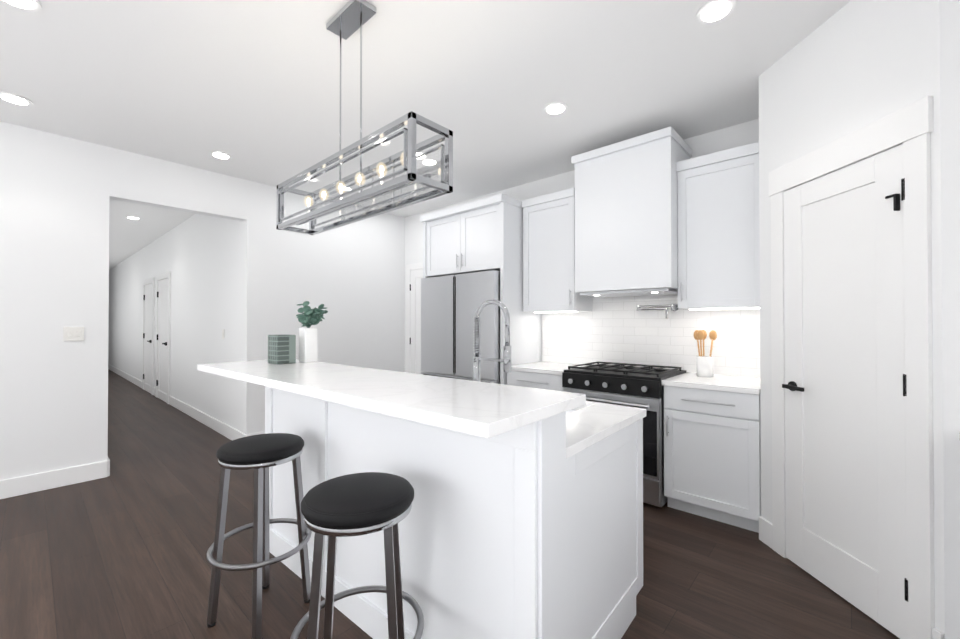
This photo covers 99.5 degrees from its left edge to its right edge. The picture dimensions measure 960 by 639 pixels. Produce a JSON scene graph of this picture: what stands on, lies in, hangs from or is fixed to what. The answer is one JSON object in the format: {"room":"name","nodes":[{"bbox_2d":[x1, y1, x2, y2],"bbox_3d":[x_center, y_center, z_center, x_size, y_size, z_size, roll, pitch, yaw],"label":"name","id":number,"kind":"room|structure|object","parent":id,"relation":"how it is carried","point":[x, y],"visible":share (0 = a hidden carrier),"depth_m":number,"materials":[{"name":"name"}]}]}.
{"room":"kitchen","nodes":[
{"label":"kitchen","id":0,"kind":"room"},
{"bbox_2d":[0,121,109,479],"bbox_3d":[-8.764,-0.052,5.707,11.314,2.820,4.160,0,-1,42],"label":"wall","id":1,"kind":"structure","parent":0,"point":[54,257],"depth_m":3.23,"materials":[{"name":"white paint"}]},
{"bbox_2d":[0,364,264,498],"bbox_3d":[-5.619,1.282,4.979,16.950,0.140,7.300,0,-1,42],"label":"baseboard","id":2,"kind":"structure","parent":1,"relation":"attached to","point":[23,485],"depth_m":3.37,"materials":[{"name":"white paint"}]},
{"bbox_2d":[109,147,246,220],"bbox_3d":[-7.053,-0.036,7.693,11.400,2.820,1.080,0,-1,42],"label":"wall","id":3,"kind":"structure","parent":0,"point":[145,180],"depth_m":3.83,"materials":[{"name":"white paint"}]},
{"bbox_2d":[108,180,404,434],"bbox_3d":[-5.920,-0.027,8.878,11.300,2.820,2.322,0,-1,42],"label":"wall","id":4,"kind":"structure","parent":0,"point":[187,296],"depth_m":5.22,"materials":[{"name":"white paint"}]},
{"bbox_2d":[0,0,850,269],"bbox_3d":[-5.513,-1.498,5.006,17.500,0.060,7.650,0,-1,42],"label":"ceiling","id":5,"kind":"structure","parent":0,"point":[251,88],"depth_m":2.51,"materials":[{"name":"white paint"}]},
{"bbox_2d":[0,92,32,105],"bbox_3d":[-3.131,-1.480,2.734,0.169,0.010,0.169,0,0,-3],"label":"recessed light","id":6,"kind":"object","parent":5,"relation":"in","point":[8,97],"depth_m":2.72,"materials":[{"name":"white paint"}]},
{"bbox_2d":[0,0,41,11],"bbox_3d":[-2.151,-1.486,1.880,0.169,0.010,0.169,0,0,-3],"label":"recessed light","id":7,"kind":"object","parent":5,"relation":"in","point":[26,5],"depth_m":1.92,"materials":[{"name":"white paint"}]},
{"bbox_2d":[126,216,140,219],"bbox_3d":[-4.972,-1.455,5.831,0.169,0.010,0.169,0,0,-3],"label":"recessed light","id":8,"kind":"object","parent":5,"relation":"in","point":[130,217],"depth_m":5.80,"materials":[{"name":"white paint"}]},
{"bbox_2d":[210,151,231,159],"bbox_3d":[-2.330,-1.472,3.655,0.169,0.010,0.169,0,0,-3],"label":"recessed light","id":9,"kind":"object","parent":5,"relation":"in","point":[220,155],"depth_m":3.64,"materials":[{"name":"white paint"}]},
{"bbox_2d":[276,0,452,234],"bbox_3d":[-0.635,-1.004,1.991,1.220,0.974,0.214,0,-1,42],"label":"chandelier","id":10,"kind":"object","parent":5,"relation":"hanging from","point":[412,172],"visible":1,"depth_m":1.90,"materials":[{"name":"silver metal"}]},
{"bbox_2d":[543,102,567,114],"bbox_3d":[0.531,-1.479,2.856,0.169,0.010,0.169,0,0,-3],"label":"recessed light","id":11,"kind":"object","parent":5,"relation":"in","point":[554,108],"depth_m":2.84,"materials":[{"name":"white paint"}]},
{"bbox_2d":[696,0,736,24],"bbox_3d":[1.137,-1.486,1.961,0.169,0.010,0.169,0,0,-3],"label":"recessed light","id":12,"kind":"object","parent":5,"relation":"in","point":[712,11],"depth_m":1.95,"materials":[{"name":"white paint"}]},
{"bbox_2d":[0,369,899,638],"bbox_3d":[-5.513,1.382,4.983,17.500,0.060,7.650,0,-1,42],"label":"floor","id":13,"kind":"structure","parent":0,"point":[120,551],"depth_m":2.17,"materials":[{"name":"brown wood"}]},
{"bbox_2d":[207,433,311,638],"bbox_3d":[-0.989,0.937,1.844,0.417,0.781,0.417,0,-1,42],"label":"stool","id":14,"kind":"object","parent":13,"relation":"on","point":[260,454],"visible":1,"depth_m":1.77,"materials":[{"name":"silver metal"}]},
{"bbox_2d":[290,472,423,638],"bbox_3d":[-0.392,0.932,1.319,0.418,0.781,0.418,0,-1,42],"label":"stool","id":15,"kind":"object","parent":13,"relation":"on","point":[354,504],"visible":1,"depth_m":1.24,"materials":[{"name":"black leather"}]},
{"bbox_2d":[265,371,645,638],"bbox_3d":[-0.243,0.812,2.131,1.894,1.035,0.996,0,-1,42],"label":"kitchen island","id":16,"kind":"object","parent":13,"relation":"on","point":[523,519],"depth_m":1.48,"materials":[{"name":"white paint"}]},
{"bbox_2d":[197,359,592,446],"bbox_3d":[-0.646,0.275,1.877,2.196,0.035,0.605,0,-1,42],"label":"island countertop","id":17,"kind":"structure","parent":16,"relation":"on","point":[462,412],"depth_m":1.43,"materials":[{"name":"white stone"}]},
{"bbox_2d":[268,334,295,363],"bbox_3d":[-1.188,0.176,2.437,0.134,0.169,0.114,0,-1,42],"label":"decorative box","id":18,"kind":"object","parent":17,"relation":"on","point":[281,349],"visible":1,"depth_m":2.39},
{"bbox_2d":[296,301,327,361],"bbox_3d":[-1.035,0.075,2.537,0.218,0.374,0.208,0,-1,42],"label":"potted plant","id":19,"kind":"object","parent":17,"relation":"on","point":[308,339],"visible":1,"depth_m":2.49,"materials":[{"name":"white ceramic"}]},
{"bbox_2d":[473,299,510,378],"bbox_3d":[0.045,0.164,1.784,0.214,0.506,0.056,0,-1,42],"label":"faucet","id":20,"kind":"object","parent":17,"relation":"on","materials":[{"name":"silver metal"}]},
{"bbox_2d":[421,270,539,383],"bbox_3d":[-0.051,0.448,4.384,1.110,1.800,0.677,0,-1,42],"label":"refrigerator","id":21,"kind":"object","parent":13,"relation":"on","point":[450,303],"depth_m":4.03,"materials":[{"name":"silver metal"}]},
{"bbox_2d":[504,370,551,389],"bbox_3d":[0.678,0.905,3.805,0.605,0.875,0.617,0,-1,42],"label":"base cabinet","id":22,"kind":"object","parent":13,"relation":"on","point":[523,378],"depth_m":3.60,"materials":[{"name":"white paint"}]},
{"bbox_2d":[552,362,696,508],"bbox_3d":[1.177,0.887,3.317,0.910,0.905,0.652,0,-1,42],"label":"range","id":23,"kind":"object","parent":13,"relation":"on","point":[654,395],"depth_m":2.88,"materials":[{"name":"silver metal"}]},
{"bbox_2d":[672,386,760,532],"bbox_3d":[1.699,0.898,2.886,0.562,0.875,0.617,0,-1,42],"label":"base cabinet","id":24,"kind":"object","parent":13,"relation":"on","point":[718,432],"depth_m":2.63,"materials":[{"name":"white paint"}]},
{"bbox_2d":[511,362,759,393],"bbox_3d":[1.172,0.439,3.347,1.957,0.050,0.642,0,-1,42],"label":"countertop","id":25,"kind":"structure","parent":24,"relation":"on","point":[718,381],"depth_m":3.06,"materials":[{"name":"white stone"}]},
{"bbox_2d":[694,330,716,376],"bbox_3d":[1.689,0.252,3.051,0.153,0.348,0.110,0,-1,42],"label":"utensil crock","id":26,"kind":"object","parent":25,"relation":"on","point":[704,366],"visible":1,"depth_m":3.03,"materials":[{"name":"white ceramic"}]},
{"bbox_2d":[405,119,758,372],"bbox_3d":[1.220,-0.067,3.880,6.000,2.820,0.200,0,-1,42],"label":"wall","id":27,"kind":"structure","parent":0,"point":[739,135],"depth_m":4.18,"materials":[{"name":"white paint"}]},
{"bbox_2d":[406,262,422,373],"bbox_3d":[-0.683,0.288,5.441,0.970,2.135,0.020,0,-1,42],"label":"back door","id":28,"kind":"structure","parent":27,"relation":"in","point":[414,275],"depth_m":5.66,"materials":[{"name":"white paint"}]},
{"bbox_2d":[424,206,463,277],"bbox_3d":[-0.171,-0.821,4.583,0.600,0.680,0.617,0,-1,42],"label":"upper cabinet","id":29,"kind":"object","parent":27,"relation":"attached to","point":[443,229],"depth_m":4.36,"materials":[{"name":"white paint"}]},
{"bbox_2d":[464,194,519,269],"bbox_3d":[0.186,-0.823,4.262,0.600,0.680,0.617,0,-1,42],"label":"upper cabinet","id":30,"kind":"object","parent":27,"relation":"attached to","point":[491,225],"depth_m":3.94,"materials":[{"name":"white paint"}]},
{"bbox_2d":[520,188,595,313],"bbox_3d":[0.748,-0.621,3.929,0.560,1.090,0.357,0,-1,42],"label":"upper cabinet","id":31,"kind":"object","parent":27,"relation":"attached to","point":[545,220],"depth_m":3.81,"materials":[{"name":"white paint"}]},
{"bbox_2d":[572,126,691,297],"bbox_3d":[1.257,-0.806,3.378,0.775,1.150,0.497,0,-1,42],"label":"range hood","id":32,"kind":"object","parent":27,"relation":"attached to","point":[627,268],"depth_m":3.15,"materials":[{"name":"white paint"}]},
{"bbox_2d":[759,0,959,638],"bbox_3d":[2.297,-0.082,1.908,1.660,2.820,1.290,0,-1,42],"label":"wall","id":33,"kind":"structure","parent":0,"point":[859,166],"depth_m":1.82,"materials":[{"name":"white paint"}]},
{"bbox_2d":[676,142,759,309],"bbox_3d":[1.794,-0.629,2.988,0.542,1.090,0.357,0,-1,42],"label":"upper cabinet","id":34,"kind":"object","parent":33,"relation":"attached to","point":[720,236],"depth_m":2.86,"materials":[{"name":"white paint"}]}
]}

